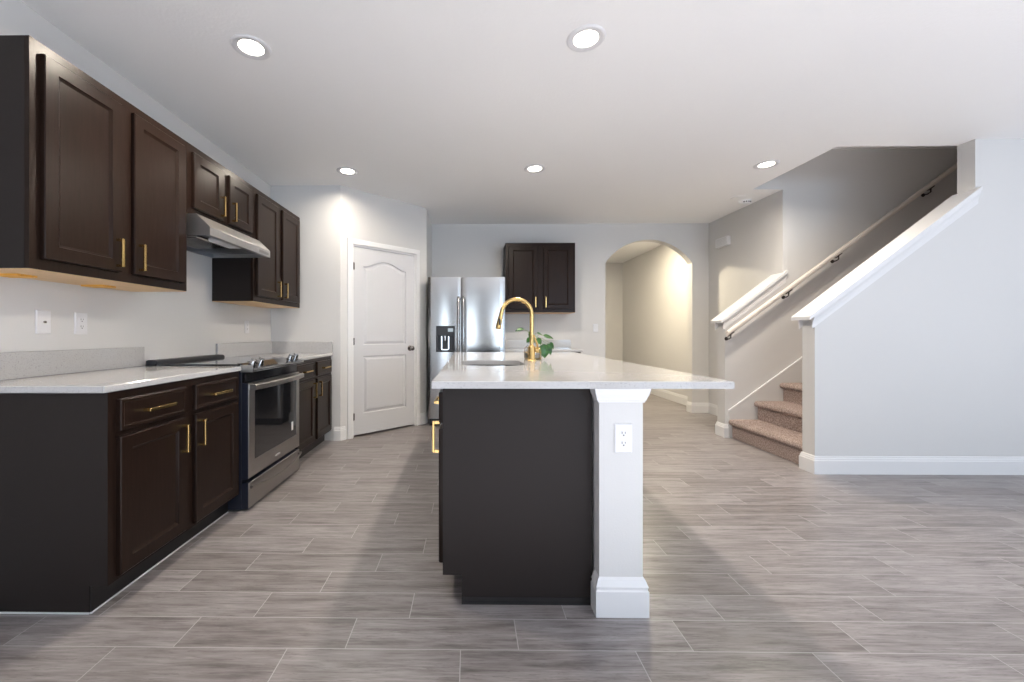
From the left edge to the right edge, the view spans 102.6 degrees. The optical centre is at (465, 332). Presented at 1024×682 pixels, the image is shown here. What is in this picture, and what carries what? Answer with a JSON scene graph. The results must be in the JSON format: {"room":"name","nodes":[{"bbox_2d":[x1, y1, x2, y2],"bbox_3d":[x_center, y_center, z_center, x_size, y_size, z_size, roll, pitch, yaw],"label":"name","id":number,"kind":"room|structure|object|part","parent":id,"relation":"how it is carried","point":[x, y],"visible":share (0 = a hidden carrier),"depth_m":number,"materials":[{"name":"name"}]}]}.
{"room":"kitchen","nodes":[
{"label":"kitchen","id":0,"kind":"room"},
{"bbox_2d":[0,0,270,365],"bbox_3d":[-2.115,-0.207,0.473,0.120,2.635,17.140,0,0,1],"label":"wall","id":1,"kind":"structure","parent":0,"point":[188,323],"depth_m":2.42,"materials":[{"name":"paint"}]},
{"bbox_2d":[35,310,50,333],"bbox_3d":[-2.031,-0.053,1.968,0.014,0.115,0.070,0,0,1],"label":"jack plate","id":2,"kind":"object","parent":1,"relation":"attached to","point":[42,317],"visible":1,"depth_m":1.96,"materials":[{"name":"white plastic"}]},
{"bbox_2d":[0,347,144,379],"bbox_3d":[-2.026,0.146,2.071,0.020,0.120,0.973,0,0,1],"label":"backsplash","id":3,"kind":"structure","parent":1,"relation":"attached to","point":[13,365],"depth_m":2.06,"materials":[{"name":"white stone"}]},
{"bbox_2d":[74,312,86,333],"bbox_3d":[-2.032,-0.050,2.158,0.009,0.115,0.070,0,0,1],"label":"outlet","id":4,"kind":"object","parent":1,"relation":"attached to","point":[80,319],"visible":1,"depth_m":2.15,"materials":[{"name":"white plastic"}]},
{"bbox_2d":[79,317,84,329],"bbox_3d":[-2.029,-0.050,2.158,0.002,0.067,0.033,0,0,1],"label":"socket","id":5,"kind":"object","parent":4,"relation":"attached to","point":[81,319],"depth_m":2.16,"materials":[{"name":"grey plastic"}]},
{"bbox_2d":[0,35,186,291],"bbox_3d":[-1.846,-0.706,2.047,0.382,0.926,0.889,0,0,1],"label":"upper cabinet","id":6,"kind":"object","parent":1,"relation":"attached to","point":[93,188],"visible":1,"depth_m":1.81,"materials":[{"name":"black wood"}]},
{"bbox_3d":[-1.700,-0.712,1.825,0.020,0.824,0.368,0,0,1],"label":"door","id":7,"kind":"part","parent":6,"relation":"part of","materials":[{"name":"brown wood"}]},
{"bbox_3d":[-1.874,-0.253,2.047,0.324,0.003,0.888,0,0,1],"label":"panel","id":8,"kind":"part","parent":6,"relation":"part of","materials":[{"name":"brown wood"}]},
{"bbox_3d":[-1.672,-0.389,1.978,0.032,0.137,0.014,0,0,1],"label":"handle","id":9,"kind":"part","parent":6,"relation":"part of","materials":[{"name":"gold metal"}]},
{"bbox_3d":[-1.670,-0.389,2.112,0.032,0.137,0.014,0,0,1],"label":"handle","id":10,"kind":"part","parent":6,"relation":"part of","materials":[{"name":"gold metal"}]},
{"bbox_3d":[-1.695,-0.712,2.266,0.020,0.824,0.368,0,0,1],"label":"door","id":11,"kind":"part","parent":6,"relation":"part of","materials":[{"name":"brown wood"}]},
{"bbox_2d":[187,142,252,237],"bbox_3d":[-1.837,-0.950,2.872,0.382,0.438,0.758,0,0,1],"label":"upper cabinet","id":12,"kind":"object","parent":1,"relation":"attached to","point":[215,193],"visible":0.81,"depth_m":2.77,"materials":[{"name":"black wood"}]},
{"bbox_3d":[-1.690,-0.952,2.683,0.020,0.344,0.302,0,0,1],"label":"door","id":13,"kind":"part","parent":12,"relation":"part of","materials":[{"name":"brown wood"}]},
{"bbox_3d":[-1.663,-0.869,2.804,0.032,0.137,0.014,0,0,1],"label":"handle","id":14,"kind":"part","parent":12,"relation":"part of","materials":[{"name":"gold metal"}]},
{"bbox_3d":[-1.661,-0.869,2.938,0.032,0.137,0.014,0,0,1],"label":"handle","id":15,"kind":"part","parent":12,"relation":"part of","materials":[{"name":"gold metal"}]},
{"bbox_3d":[-1.686,-0.952,3.059,0.020,0.344,0.302,0,0,1],"label":"door","id":16,"kind":"part","parent":12,"relation":"part of","materials":[{"name":"brown wood"}]},
{"bbox_2d":[187,213,269,257],"bbox_3d":[-1.791,-0.665,2.872,0.470,0.134,0.750,0,0,1],"label":"range hood","id":17,"kind":"object","parent":1,"relation":"attached to","point":[207,237],"visible":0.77,"depth_m":2.80,"materials":[{"name":"silver metal"}]},
{"bbox_3d":[-1.808,-0.615,2.872,0.434,0.034,0.741,0,0,1],"label":"plate","id":18,"kind":"part","parent":17,"relation":"part of","materials":[{"name":"grey metal"}]},
{"bbox_2d":[208,237,240,248],"bbox_3d":[-1.644,-0.615,2.795,0.090,0.026,0.240,0,0,1],"label":"light","id":19,"kind":"object","parent":17,"relation":"attached to","point":[222,243],"depth_m":2.74,"materials":[{"name":"white plastic"}]},
{"bbox_2d":[245,321,248,332],"bbox_3d":[-2.014,-0.055,3.762,0.009,0.115,0.070,0,0,1],"label":"outlet","id":20,"kind":"object","parent":1,"relation":"attached to","point":[246,322],"visible":1,"depth_m":3.75,"materials":[{"name":"white plastic"}]},
{"bbox_2d":[212,187,299,307],"bbox_3d":[-1.828,-0.710,3.698,0.382,0.918,0.889,0,0,1],"label":"upper cabinet","id":21,"kind":"object","parent":1,"relation":"attached to","point":[274,281],"visible":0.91,"depth_m":3.48,"materials":[{"name":"black wood"}]},
{"bbox_3d":[-1.855,-0.253,3.698,0.324,0.003,0.888,0,0,1],"label":"panel","id":22,"kind":"part","parent":21,"relation":"part of","materials":[{"name":"brown wood"}]},
{"bbox_3d":[-1.681,-0.712,3.475,0.020,0.824,0.368,0,0,1],"label":"door","id":23,"kind":"part","parent":21,"relation":"part of","materials":[{"name":"brown wood"}]},
{"bbox_3d":[-1.699,-0.712,3.696,0.019,0.914,0.889,0,0,1],"label":"frame","id":24,"kind":"part","parent":21,"relation":"part of","materials":[{"name":"brown wood"}]},
{"bbox_3d":[-1.654,-0.389,3.629,0.032,0.137,0.014,0,0,1],"label":"handle","id":25,"kind":"part","parent":21,"relation":"part of","materials":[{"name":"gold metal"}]},
{"bbox_3d":[-1.677,-0.712,3.917,0.020,0.824,0.368,0,0,1],"label":"door","id":26,"kind":"part","parent":21,"relation":"part of","materials":[{"name":"brown wood"}]},
{"bbox_2d":[271,185,339,439],"bbox_3d":[-1.653,-0.207,4.273,0.720,2.635,0.110,0,0,1],"label":"wall","id":27,"kind":"structure","parent":0,"point":[317,207],"depth_m":4.22,"materials":[{"name":"paint"}]},
{"bbox_2d":[334,426,345,440],"bbox_3d":[-1.299,1.040,4.215,0.123,0.140,0.040,0,0,-20],"label":"baseboard","id":28,"kind":"structure","parent":27,"relation":"attached to","point":[339,432],"depth_m":4.20,"materials":[{"name":"white paint"}]},
{"bbox_2d":[340,185,425,438],"bbox_3d":[-0.925,-0.207,4.649,1.135,2.635,0.110,0,0,-44],"label":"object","id":29,"kind":"structure","parent":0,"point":[365,216],"depth_m":4.50,"materials":[{"name":"paint"}]},
{"bbox_2d":[347,238,419,438],"bbox_3d":[-0.929,0.057,4.632,0.949,2.107,0.128,0,0,-44],"label":"door frame","id":30,"kind":"structure","parent":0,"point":[350,241],"depth_m":4.32,"materials":[{"name":"white paint"}]},
{"bbox_2d":[353,246,414,434],"bbox_3d":[-0.894,0.084,4.590,0.803,2.008,0.102,0,0,-44],"label":"door","id":31,"kind":"structure","parent":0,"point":[383,340],"depth_m":4.59,"materials":[{"name":"paint"}]},
{"bbox_2d":[426,209,431,411],"bbox_3d":[-0.531,-0.207,5.361,0.110,2.635,0.710,0,0,1],"label":"wall","id":32,"kind":"structure","parent":0,"point":[428,221],"depth_m":5.13,"materials":[{"name":"paint"}]},
{"bbox_2d":[420,410,428,424],"bbox_3d":[-0.506,1.040,5.317,0.092,0.140,0.797,0,0,1],"label":"baseboard","id":33,"kind":"structure","parent":32,"relation":"attached to","point":[424,419],"depth_m":4.96,"materials":[{"name":"white paint"}]},
{"bbox_2d":[0,394,1023,681],"bbox_3d":[2.265,1.160,0.425,8.880,0.100,17.140,0,0,1],"label":"floor","id":34,"kind":"structure","parent":0,"point":[758,566],"depth_m":1.71,"materials":[{"name":"grey tile"}]},
{"bbox_2d":[0,371,238,614],"bbox_3d":[-1.696,0.672,2.070,0.679,0.876,0.920,0,0,1],"label":"base cabinet","id":35,"kind":"object","parent":34,"relation":"on","point":[98,490],"visible":0.97,"depth_m":1.62,"materials":[{"name":"black wood"}]},
{"bbox_2d":[0,347,240,392],"bbox_3d":[-1.714,0.160,2.067,0.644,0.148,0.973,0,0,1],"label":"countertop","id":36,"kind":"structure","parent":35,"relation":"on","point":[101,370],"depth_m":1.97,"materials":[{"name":"white stone"}]},
{"bbox_3d":[-1.401,0.333,1.843,0.020,0.129,0.385,0,0,1],"label":"drawer","id":37,"kind":"part","parent":35,"relation":"part of","materials":[{"name":"brown wood"}]},
{"bbox_3d":[-1.401,0.701,1.843,0.020,0.562,0.385,0,0,1],"label":"door","id":38,"kind":"part","parent":35,"relation":"part of","materials":[{"name":"brown wood"}]},
{"bbox_3d":[-1.375,0.333,1.843,0.032,0.014,0.160,0,0,1],"label":"handle","id":39,"kind":"part","parent":35,"relation":"part of","materials":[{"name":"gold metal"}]},
{"bbox_3d":[-1.410,0.617,2.070,0.002,0.766,0.914,0,0,1],"label":"frame","id":40,"kind":"part","parent":35,"relation":"part of","materials":[{"name":"brown wood"}]},
{"bbox_3d":[-1.373,0.518,2.005,0.032,0.137,0.014,0,0,1],"label":"handle","id":41,"kind":"part","parent":35,"relation":"part of","materials":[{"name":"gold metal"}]},
{"bbox_3d":[-1.372,0.518,2.133,0.032,0.137,0.014,0,0,1],"label":"handle","id":42,"kind":"part","parent":35,"relation":"part of","materials":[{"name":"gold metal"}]},
{"bbox_3d":[-1.396,0.333,2.296,0.020,0.129,0.385,0,0,1],"label":"drawer","id":43,"kind":"part","parent":35,"relation":"part of","materials":[{"name":"brown wood"}]},
{"bbox_3d":[-1.396,0.701,2.296,0.020,0.562,0.385,0,0,1],"label":"door","id":44,"kind":"part","parent":35,"relation":"part of","materials":[{"name":"brown wood"}]},
{"bbox_3d":[-1.370,0.333,2.296,0.032,0.014,0.160,0,0,1],"label":"handle","id":45,"kind":"part","parent":35,"relation":"part of","materials":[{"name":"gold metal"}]},
{"bbox_2d":[146,353,303,509],"bbox_3d":[-1.638,0.628,2.912,0.731,0.939,0.762,0,0,1],"label":"range","id":46,"kind":"object","parent":34,"relation":"on","point":[268,386],"visible":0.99,"depth_m":2.75,"materials":[{"name":"silver metal"}]},
{"bbox_2d":[155,357,282,365],"bbox_3d":[-1.671,0.200,2.913,0.515,0.012,0.762,0,0,1],"label":"cooktop","id":47,"kind":"object","parent":46,"relation":"in","point":[189,361],"depth_m":2.75,"materials":[{"name":"black glass"}]},
{"bbox_3d":[-1.358,0.185,2.601,0.049,0.053,0.048,0,0,-42],"label":"knob","id":48,"kind":"part","parent":46,"relation":"part of","materials":[{"name":"silver metal"}]},
{"bbox_3d":[-1.357,0.185,2.696,0.049,0.053,0.048,0,0,-42],"label":"knob","id":49,"kind":"part","parent":46,"relation":"part of","materials":[{"name":"silver metal"}]},
{"bbox_3d":[-1.363,1.012,2.909,0.042,0.160,0.752,0,0,1],"label":"storage drawer","id":50,"kind":"part","parent":46,"relation":"part of","materials":[{"name":"silver metal"}]},
{"bbox_3d":[-1.363,0.610,2.909,0.042,0.596,0.752,0,0,1],"label":"oven door","id":51,"kind":"part","parent":46,"relation":"part of","materials":[{"name":"silver metal"}]},
{"bbox_3d":[-1.360,0.215,2.909,0.103,0.053,0.758,0,0,1],"label":"control panel","id":52,"kind":"part","parent":46,"relation":"part of","materials":[{"name":"silver metal"}]},
{"bbox_3d":[-1.316,0.969,2.909,0.052,0.036,0.734,0,0,1],"label":"handle","id":53,"kind":"part","parent":46,"relation":"part of","materials":[{"name":"silver metal"}]},
{"bbox_3d":[-1.307,0.338,2.909,0.070,0.038,0.734,0,0,1],"label":"handle","id":54,"kind":"part","parent":46,"relation":"part of","materials":[{"name":"silver metal"}]},
{"bbox_3d":[-1.352,0.185,3.139,0.049,0.053,0.048,0,0,44],"label":"knob","id":55,"kind":"part","parent":46,"relation":"part of","materials":[{"name":"silver metal"}]},
{"bbox_2d":[295,356,331,458],"bbox_3d":[-1.678,0.672,3.750,0.679,0.876,0.909,0,0,1],"label":"base cabinet","id":56,"kind":"object","parent":34,"relation":"on","point":[315,388],"visible":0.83,"depth_m":3.74,"materials":[{"name":"black wood"}]},
{"bbox_2d":[216,341,332,359],"bbox_3d":[-1.696,0.160,3.756,0.644,0.148,0.922,0,0,1],"label":"countertop","id":57,"kind":"structure","parent":56,"relation":"on","point":[306,350],"depth_m":4.07,"materials":[{"name":"white stone"}]},
{"bbox_3d":[-1.383,0.701,3.522,0.020,0.562,0.382,0,0,1],"label":"door","id":58,"kind":"part","parent":56,"relation":"part of","materials":[{"name":"brown wood"}]},
{"bbox_3d":[-1.383,0.333,3.522,0.020,0.129,0.382,0,0,1],"label":"drawer","id":59,"kind":"part","parent":56,"relation":"part of","materials":[{"name":"brown wood"}]},
{"bbox_3d":[-1.354,0.518,3.811,0.032,0.137,0.014,0,0,1],"label":"handle","id":60,"kind":"part","parent":56,"relation":"part of","materials":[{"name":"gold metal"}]},
{"bbox_3d":[-1.378,0.333,3.972,0.020,0.129,0.382,0,0,1],"label":"drawer","id":61,"kind":"part","parent":56,"relation":"part of","materials":[{"name":"brown wood"}]},
{"bbox_3d":[-1.378,0.701,3.972,0.020,0.562,0.382,0,0,1],"label":"door","id":62,"kind":"part","parent":56,"relation":"part of","materials":[{"name":"brown wood"}]},
{"bbox_2d":[428,277,504,424],"bbox_3d":[0.015,0.219,5.215,0.910,1.762,0.930,0,0,1],"label":"refrigerator","id":63,"kind":"object","parent":34,"relation":"on","point":[463,312],"visible":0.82,"depth_m":4.82,"materials":[{"name":"grey metal"}]},
{"bbox_3d":[-0.249,0.176,4.859,0.388,1.677,0.082,0,0,1],"label":"freezer door","id":64,"kind":"part","parent":63,"relation":"part of","materials":[{"name":"silver metal"}]},
{"bbox_3d":[-0.243,0.119,4.849,0.097,0.167,0.051,0,0,1],"label":"spout","id":65,"kind":"part","parent":63,"relation":"part of","materials":[{"name":"silver metal"}]},
{"bbox_3d":[-0.084,0.033,4.791,0.025,0.938,0.078,0,0,1],"label":"handle","id":66,"kind":"part","parent":63,"relation":"part of","materials":[{"name":"silver metal"}]},
{"bbox_3d":[-0.024,0.033,4.790,0.025,0.938,0.078,0,0,1],"label":"handle","id":67,"kind":"part","parent":63,"relation":"part of","materials":[{"name":"silver metal"}]},
{"bbox_3d":[0.207,0.176,4.854,0.518,1.677,0.082,0,0,1],"label":"fridge door","id":68,"kind":"part","parent":63,"relation":"part of","materials":[{"name":"silver metal"}]},
{"bbox_2d":[432,389,591,604],"bbox_3d":[0.188,0.663,1.897,0.662,0.893,0.462,0,0,1],"label":"base cabinet","id":69,"kind":"object","parent":34,"relation":"on","point":[515,465],"visible":0.9,"depth_m":1.67,"materials":[{"name":"black wood"}]},
{"bbox_3d":[-0.129,0.452,1.780,0.032,0.137,0.014,0,0,1],"label":"handle","id":70,"kind":"part","parent":69,"relation":"part of","materials":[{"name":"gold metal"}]},
{"bbox_3d":[-0.127,0.315,1.918,0.032,0.014,0.137,0,0,1],"label":"handle","id":71,"kind":"part","parent":69,"relation":"part of","materials":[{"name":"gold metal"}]},
{"bbox_3d":[-0.101,0.315,1.918,0.020,0.130,0.387,0,0,1],"label":"drawer","id":72,"kind":"part","parent":69,"relation":"part of","materials":[{"name":"brown wood"}]},
{"bbox_3d":[-0.101,0.688,1.918,0.020,0.565,0.387,0,0,1],"label":"door","id":73,"kind":"part","parent":69,"relation":"part of","materials":[{"name":"brown wood"}]},
{"bbox_2d":[432,352,733,388],"bbox_3d":[0.467,0.202,2.805,1.173,0.029,2.440,0,0,1],"label":"countertop","id":74,"kind":"structure","parent":69,"relation":"on","point":[557,370],"depth_m":1.85,"materials":[{"name":"white stone"}]},
{"bbox_2d":[470,365,517,365],"bbox_3d":[0.166,0.315,2.571,0.425,0.194,0.495,0,0,1],"label":"sink","id":75,"kind":"object","parent":74,"relation":"in","point":[470,365],"visible":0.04,"depth_m":2.80,"materials":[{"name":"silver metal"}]},
{"bbox_2d":[496,297,538,360],"bbox_3d":[0.345,-0.026,2.719,0.290,0.427,0.083,0,0,1],"label":"faucet","id":76,"kind":"object","parent":74,"relation":"on","point":[531,349],"visible":0.97,"depth_m":2.72,"materials":[{"name":"gold metal"}]},
{"bbox_3d":[0.471,0.070,2.708,0.034,0.117,0.075,0,0,20],"label":"lever","id":77,"kind":"part","parent":76,"relation":"part of","materials":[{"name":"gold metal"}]},
{"bbox_2d":[515,328,553,359],"bbox_3d":[0.496,0.075,2.925,0.283,0.226,0.137,0,0,1],"label":"pothos","id":78,"kind":"object","parent":74,"relation":"on","point":[544,350],"visible":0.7,"depth_m":2.89,"materials":[{"name":"green plant"}]},
{"bbox_2d":[524,342,541,359],"bbox_3d":[0.484,0.126,2.925,0.128,0.124,0.128,0,0,1],"label":"glass jar","id":79,"kind":"object","parent":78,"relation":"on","point":[538,355],"depth_m":2.88,"materials":[{"name":"clear"}]},
{"bbox_2d":[590,389,650,617],"bbox_3d":[0.625,0.664,2.800,0.216,0.892,2.431,0,0,1],"label":"column","id":80,"kind":"structure","parent":34,"relation":"on","point":[619,588],"depth_m":1.61,"materials":[{"name":"paint"}]},
{"bbox_3d":[0.625,1.035,2.800,0.207,0.150,2.422,0,0,1],"label":"moulding","id":81,"kind":"part","parent":80,"relation":"part of","materials":[{"name":"white paint"}]},
{"bbox_3d":[0.625,0.245,2.800,0.216,0.056,2.431,0,0,1],"label":"crown moulding","id":82,"kind":"part","parent":80,"relation":"part of","materials":[{"name":"white paint"}]},
{"bbox_2d":[614,423,631,452],"bbox_3d":[0.620,0.414,1.603,0.070,0.115,0.008,0,0,1],"label":"outlet","id":83,"kind":"object","parent":80,"relation":"attached to","point":[622,433],"visible":1,"depth_m":1.60,"materials":[{"name":"white plastic"}]},
{"bbox_2d":[619,430,627,436],"bbox_3d":[0.620,0.395,1.600,0.033,0.025,0.002,0,0,1],"label":"socket","id":84,"kind":"object","parent":83,"relation":"attached to","point":[622,433],"depth_m":1.60,"materials":[{"name":"grey plastic"}]},
{"bbox_2d":[619,440,627,446],"bbox_3d":[0.620,0.433,1.600,0.033,0.025,0.002,0,0,1],"label":"socket","id":85,"kind":"object","parent":83,"relation":"attached to","point":[622,443],"depth_m":1.60,"materials":[{"name":"grey plastic"}]},
{"bbox_2d":[686,401,728,437],"bbox_3d":[3.063,1.040,5.059,0.626,0.140,1.476,0,0,1],"label":"baseboard","id":86,"kind":"structure","parent":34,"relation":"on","point":[721,429],"depth_m":5.61,"materials":[{"name":"white paint"}]},
{"bbox_2d":[728,383,801,463],"bbox_3d":[4.405,-0.060,3.812,3.256,2.340,0.979,0,0,1],"label":"staircase","id":87,"kind":"structure","parent":34,"relation":"on","point":[777,430],"depth_m":3.95,"materials":[{"name":"carpet"}]},
{"bbox_3d":[0.982,0.672,5.367,0.914,0.876,0.660,0,0,1],"label":"base cabinet","id":88,"kind":"object","parent":34,"relation":"on","visible":0},
{"bbox_2d":[505,340,582,351],"bbox_3d":[0.971,0.165,5.382,0.973,0.138,0.634,0,0,1],"label":"countertop","id":89,"kind":"structure","parent":88,"relation":"on","point":[510,345],"depth_m":5.67,"materials":[{"name":"white stone"}]},
{"bbox_2d":[21,0,1023,262],"bbox_3d":[2.265,-1.585,0.425,8.880,0.120,17.140,0,0,1],"label":"ceiling","id":90,"kind":"structure","parent":0,"point":[442,107],"depth_m":2.50,"materials":[{"name":"paint"}]},
{"bbox_2d":[230,34,271,59],"bbox_3d":[-1.144,-1.521,2.178,0.198,0.008,0.198,0,0,1],"label":"recessed light","id":91,"kind":"object","parent":90,"relation":"in","point":[249,46],"visible":1,"depth_m":2.17,"materials":[{"name":"white plastic"}]},
{"bbox_2d":[336,167,357,175],"bbox_3d":[-1.113,-1.521,3.842,0.198,0.008,0.198,0,0,1],"label":"recessed light","id":92,"kind":"object","parent":90,"relation":"in","point":[348,171],"visible":1,"depth_m":3.84,"materials":[{"name":"white plastic"}]},
{"bbox_2d":[524,164,545,172],"bbox_3d":[0.642,-1.521,3.783,0.198,0.008,0.198,0,0,1],"label":"recessed light","id":93,"kind":"object","parent":90,"relation":"in","point":[534,168],"visible":1,"depth_m":3.77,"materials":[{"name":"white plastic"}]},
{"bbox_2d":[566,24,605,51],"bbox_3d":[0.623,-1.521,2.113,0.198,0.008,0.198,0,0,1],"label":"recessed light","id":94,"kind":"object","parent":90,"relation":"in","point":[584,38],"visible":1,"depth_m":2.10,"materials":[{"name":"white plastic"}]},
{"bbox_2d":[731,195,746,199],"bbox_3d":[3.071,-1.520,4.587,0.156,0.010,0.156,0,0,1],"label":"ceiling plate","id":95,"kind":"object","parent":90,"relation":"attached to","point":[739,197],"visible":1,"depth_m":4.56,"materials":[{"name":"white plastic"}]},
{"bbox_2d":[738,199,751,204],"bbox_3d":[3.222,-1.505,4.705,0.132,0.040,0.132,0,0,1],"label":"smoke detector","id":96,"kind":"object","parent":90,"relation":"attached to","point":[745,201],"visible":1,"depth_m":4.67,"materials":[{"name":"white plastic"}]},
{"bbox_2d":[753,160,779,168],"bbox_3d":[2.721,-1.521,3.690,0.198,0.008,0.198,0,0,1],"label":"recessed light","id":97,"kind":"object","parent":90,"relation":"in","point":[770,163],"visible":1,"depth_m":3.68,"materials":[{"name":"white plastic"}]},
{"bbox_2d":[432,223,708,402],"bbox_3d":[0.693,-0.207,5.763,5.380,2.635,0.120,0,0,1],"label":"wall","id":98,"kind":"structure","parent":0,"point":[458,250],"depth_m":5.69,"materials":[{"name":"paint"}]},
{"bbox_2d":[505,340,570,347],"bbox_3d":[0.974,0.151,5.689,0.973,0.110,0.020,0,0,1],"label":"backsplash","id":99,"kind":"structure","parent":98,"relation":"attached to","point":[508,343],"depth_m":5.68,"materials":[{"name":"white stone"}]},
{"bbox_2d":[503,243,574,313],"bbox_3d":[0.984,-0.726,5.505,0.914,0.918,0.386,0,0,1],"label":"upper cabinet","id":100,"kind":"object","parent":98,"relation":"attached to","point":[541,274],"visible":0.95,"depth_m":5.35,"materials":[{"name":"black wood"}]},
{"bbox_3d":[0.755,-0.728,5.356,0.380,0.824,0.020,0,0,1],"label":"door","id":101,"kind":"part","parent":100,"relation":"part of","materials":[{"name":"brown wood"}]},
{"bbox_3d":[0.984,-0.269,5.532,0.913,0.003,0.328,0,0,1],"label":"panel","id":102,"kind":"part","parent":100,"relation":"part of","materials":[{"name":"brown wood"}]},
{"bbox_3d":[1.209,-0.728,5.351,0.380,0.824,0.020,0,0,1],"label":"door","id":103,"kind":"part","parent":100,"relation":"part of","materials":[{"name":"brown wood"}]},
{"bbox_2d":[593,324,597,331],"bbox_3d":[1.811,-0.070,5.684,0.070,0.115,0.012,0,0,1],"label":"light switch","id":104,"kind":"object","parent":98,"relation":"attached to","point":[595,326],"visible":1,"depth_m":5.68,"materials":[{"name":"white plastic"}]},
{"bbox_2d":[605,263,622,360],"bbox_3d":[0.729,-0.207,8.953,5.380,2.635,0.120,0,0,1],"label":"wall","id":105,"kind":"structure","parent":0,"point":[613,271],"depth_m":8.87,"materials":[{"name":"paint"}]},
{"bbox_2d":[623,194,773,404],"bbox_3d":[3.454,-0.207,6.722,0.120,2.635,4.520,0,0,1],"label":"wall","id":106,"kind":"structure","parent":0,"point":[655,281],"depth_m":6.35,"materials":[{"name":"paint"}]},
{"bbox_2d":[650,389,687,404],"bbox_3d":[3.286,1.040,7.329,0.230,0.140,3.070,0,0,1],"label":"baseboard","id":107,"kind":"structure","parent":106,"relation":"attached to","point":[672,396],"depth_m":6.73,"materials":[{"name":"white paint"}]},
{"bbox_2d":[715,235,730,248],"bbox_3d":[3.353,-1.185,5.318,0.051,0.120,0.250,0,0,1],"label":"door chime","id":108,"kind":"object","parent":106,"relation":"attached to","point":[724,241],"visible":1,"depth_m":5.28,"materials":[{"name":"white plastic"}]},
{"bbox_2d":[717,149,956,423],"bbox_3d":[4.704,-0.470,4.383,3.890,3.160,0.130,0,0,1],"label":"wall","id":109,"kind":"structure","parent":0,"point":[824,202],"depth_m":4.33,"materials":[{"name":"paint"}]},
{"bbox_2d":[711,270,787,329],"bbox_3d":[3.051,-0.347,4.402,0.695,0.634,0.198,0,0,1],"label":"trim","id":110,"kind":"structure","parent":109,"relation":"attached to","point":[773,282],"depth_m":4.33,"materials":[{"name":"white paint"}]},
{"bbox_2d":[728,357,801,437],"bbox_3d":[4.413,-0.210,4.312,3.251,2.640,0.019,0,0,1],"label":"trim","id":111,"kind":"structure","parent":109,"relation":"attached to","point":[772,391],"depth_m":4.32,"materials":[{"name":"paint"}]},
{"bbox_2d":[724,163,956,340],"bbox_3d":[4.540,-1.299,4.270,3.615,2.759,0.098,0,0,1],"label":"handrail","id":112,"kind":"object","parent":109,"relation":"attached to","point":[929,186],"visible":0.8,"depth_m":4.24,"materials":[{"name":"beige wood"}]},
{"bbox_2d":[833,146,956,148],"bbox_3d":[4.842,-2.000,3.817,3.600,0.100,1.000,0,0,1],"label":"ceiling","id":113,"kind":"structure","parent":0,"point":[844,147],"depth_m":4.29,"materials":[{"name":"paint"}]},
{"bbox_2d":[802,139,1023,456],"bbox_3d":[4.696,-0.207,3.259,3.880,2.635,0.120,0,0,1],"label":"wall","id":114,"kind":"structure","parent":0,"point":[927,359],"depth_m":3.21,"materials":[{"name":"paint"}]},
{"bbox_2d":[791,186,982,328],"bbox_3d":[3.356,-0.589,3.273,1.330,1.110,0.188,0,0,1],"label":"trim","id":115,"kind":"structure","parent":114,"relation":"attached to","point":[954,207],"depth_m":3.21,"materials":[{"name":"white paint"}]},
{"bbox_2d":[799,452,1023,474],"bbox_3d":[4.688,1.040,3.259,3.896,0.140,0.152,0,0,1],"label":"baseboard","id":116,"kind":"structure","parent":114,"relation":"attached to","point":[857,465],"depth_m":3.20,"materials":[{"name":"white paint"}]}
]}

